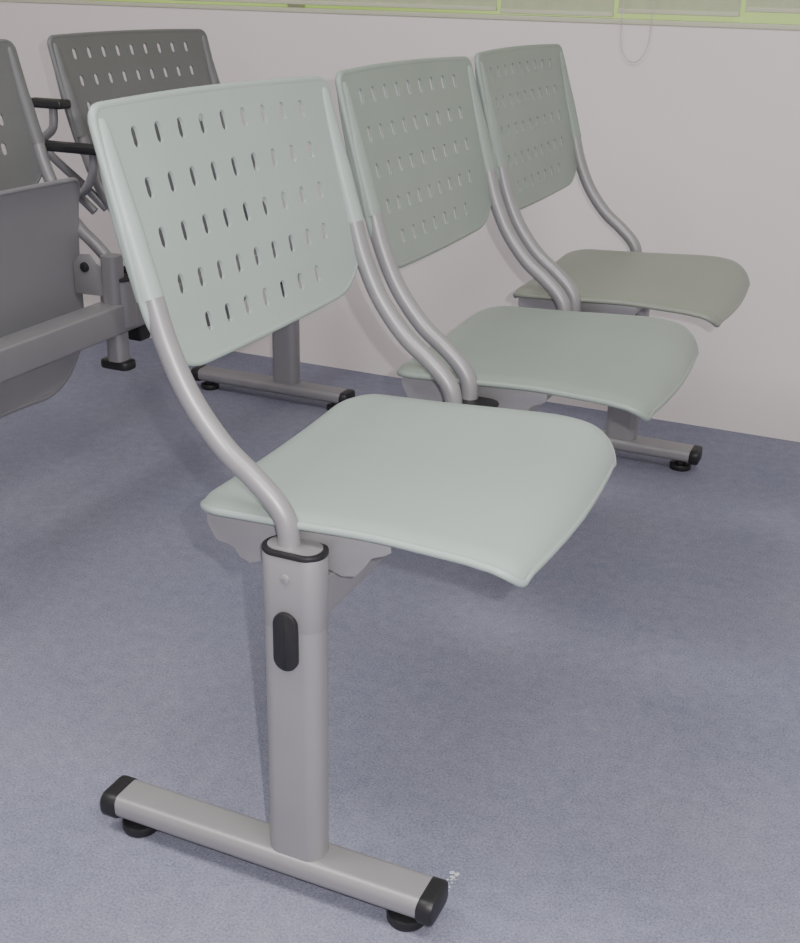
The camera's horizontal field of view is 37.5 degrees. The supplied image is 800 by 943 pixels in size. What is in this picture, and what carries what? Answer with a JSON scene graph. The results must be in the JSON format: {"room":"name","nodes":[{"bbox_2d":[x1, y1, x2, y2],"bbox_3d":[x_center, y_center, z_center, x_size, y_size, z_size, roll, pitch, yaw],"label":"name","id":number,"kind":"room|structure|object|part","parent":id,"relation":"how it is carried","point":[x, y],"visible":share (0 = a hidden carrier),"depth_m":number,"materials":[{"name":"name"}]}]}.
{"room":"waiting room","nodes":[
{"label":"waiting room","id":0,"kind":"room"},
{"bbox_2d":[0,338,799,942],"bbox_3d":[-0.559,0.760,0.647,6.200,0.050,5.087,11,25,22],"label":"floor","id":1,"kind":"structure","parent":0,"point":[604,747],"depth_m":1.66,"materials":[{"name":"blue carpet"}]},
{"bbox_2d":[0,29,354,417],"bbox_3d":[-0.702,-0.213,1.822,0.421,0.826,2.028,11,25,22],"label":"bench","id":2,"kind":"object","parent":1,"relation":"on","point":[45,323],"visible":0.53,"depth_m":2.10,"materials":[{"name":"grey plastic"}]},
{"bbox_3d":[-0.761,-0.542,1.875,0.071,0.257,0.513,11,25,22],"label":"seat backrest panel","id":3,"kind":"part","parent":2,"relation":"part of","materials":[{"name":"grey plastic"}]},
{"bbox_3d":[-0.674,-0.268,1.948,0.036,0.366,0.463,11,25,22],"label":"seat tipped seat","id":4,"kind":"part","parent":2,"relation":"part of","materials":[{"name":"grey plastic"}]},
{"bbox_3d":[-0.546,-0.350,2.106,0.088,0.075,0.004,11,25,22],"label":"seat hinge plate","id":5,"kind":"part","parent":2,"relation":"part of","materials":[{"name":"silver metal"}]},
{"bbox_3d":[-0.513,-0.292,2.126,0.034,0.196,0.034,11,25,22],"label":"post","id":6,"kind":"part","parent":2,"relation":"part of","materials":[{"name":"silver metal"}]},
{"bbox_3d":[-0.511,-0.753,2.390,0.071,0.257,0.513,11,25,22],"label":"seat backrest panel","id":7,"kind":"part","parent":2,"relation":"part of","materials":[{"name":"grey plastic"}]},
{"bbox_3d":[-0.424,-0.479,2.463,0.036,0.366,0.463,11,25,22],"label":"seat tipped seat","id":8,"kind":"part","parent":2,"relation":"part of","materials":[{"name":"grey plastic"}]},
{"bbox_3d":[-0.296,-0.561,2.621,0.088,0.075,0.004,11,25,22],"label":"seat hinge plate","id":9,"kind":"part","parent":2,"relation":"part of","materials":[{"name":"metal"}]},
{"bbox_2d":[87,44,749,931],"bbox_3d":[0.180,-0.168,1.760,0.492,0.826,1.466,11,25,22],"label":"bench","id":10,"kind":"object","parent":1,"relation":"on","point":[464,469],"visible":1,"depth_m":1.34,"materials":[{"name":"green plastic"}]},
{"bbox_3d":[-0.166,-0.287,1.300,0.071,0.257,0.458,11,25,22],"label":"seat backrest panel","id":11,"kind":"part","parent":10,"relation":"part of","materials":[{"name":"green plastic"}]},
{"bbox_3d":[0.036,-0.458,1.717,0.071,0.257,0.458,11,25,22],"label":"seat backrest panel","id":12,"kind":"part","parent":10,"relation":"part of","materials":[{"name":"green plastic"}]},
{"bbox_3d":[0.238,-0.629,2.134,0.071,0.257,0.458,11,25,22],"label":"seat backrest panel","id":13,"kind":"part","parent":10,"relation":"part of","materials":[{"name":"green plastic"}]},
{"bbox_2d":[446,871,459,890],"bbox_3d":[0.054,0.460,1.323,0.015,0.001,0.037,11,25,22],"label":"paper scraps","id":14,"kind":"object","parent":1,"relation":"on","point":[450,872],"visible":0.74,"depth_m":1.33,"materials":[{"name":"grey paper"}]},
{"bbox_2d":[0,2,799,441],"bbox_3d":[0.520,-0.564,2.682,6.200,0.856,0.150,11,25,22],"label":"wall","id":15,"kind":"structure","parent":0,"point":[693,144],"depth_m":2.60,"materials":[{"name":"paint"}]},
{"bbox_2d":[0,0,799,30],"bbox_3d":[0.510,-0.944,2.476,5.000,0.010,0.063,11,25,22],"label":"frame","id":16,"kind":"object","parent":15,"relation":"on","point":[80,2],"visible":1,"depth_m":2.62,"materials":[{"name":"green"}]},
{"bbox_2d":[288,4,304,7],"bbox_3d":[-0.227,-1.665,2.551,0.040,1.244,0.040,11,25,22],"label":"frame post","id":17,"kind":"object","parent":16,"relation":"on","point":[289,5],"visible":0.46,"depth_m":2.77,"materials":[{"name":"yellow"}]},
{"bbox_2d":[98,0,799,24],"bbox_3d":[0.527,-1.519,2.244,5.000,1.244,0.005,11,25,22],"label":"pane","id":18,"kind":"object","parent":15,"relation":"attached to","point":[745,17],"visible":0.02,"depth_m":2.49,"materials":[{"name":"clear glass"}]},
{"bbox_3d":[0.561,-2.381,1.918,6.200,0.600,0.150,11,25,22],"label":"wall","id":19,"kind":"structure","parent":0,"visible":0},
{"bbox_2d":[178,0,496,10],"bbox_3d":[-0.165,-1.637,2.497,0.850,1.210,0.011,11,25,22],"label":"roller blind","id":20,"kind":"object","parent":19,"relation":"attached to","point":[480,5],"visible":1,"depth_m":2.65,"materials":[{"name":"fabric"}]},
{"bbox_2d":[500,0,614,16],"bbox_3d":[0.346,-1.537,2.290,0.250,1.214,0.011,11,25,22],"label":"roller blind","id":21,"kind":"object","parent":19,"relation":"attached to","point":[599,8],"visible":1,"depth_m":2.51,"materials":[{"name":"fabric"}]},
{"bbox_2d":[618,0,741,16],"bbox_3d":[0.584,-1.495,2.193,0.250,1.206,0.011,11,25,22],"label":"roller blind","id":22,"kind":"object","parent":19,"relation":"attached to","point":[724,8],"visible":1,"depth_m":2.41,"materials":[{"name":"fabric"}]},
{"bbox_2d":[620,0,653,62],"bbox_3d":[0.490,-0.925,2.452,0.065,0.142,0.004,11,25,22],"label":"blind cord","id":23,"kind":"object","parent":22,"relation":"hanging from","point":[623,0],"visible":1,"depth_m":2.46,"materials":[{"name":"grey plastic"}]},
{"bbox_2d":[745,0,799,13],"bbox_3d":[1.706,-1.283,1.736,2.190,1.196,0.011,11,25,22],"label":"roller blind","id":24,"kind":"object","parent":19,"relation":"attached to","point":[766,6],"visible":1,"depth_m":2.35,"materials":[{"name":"fabric"}]}
]}

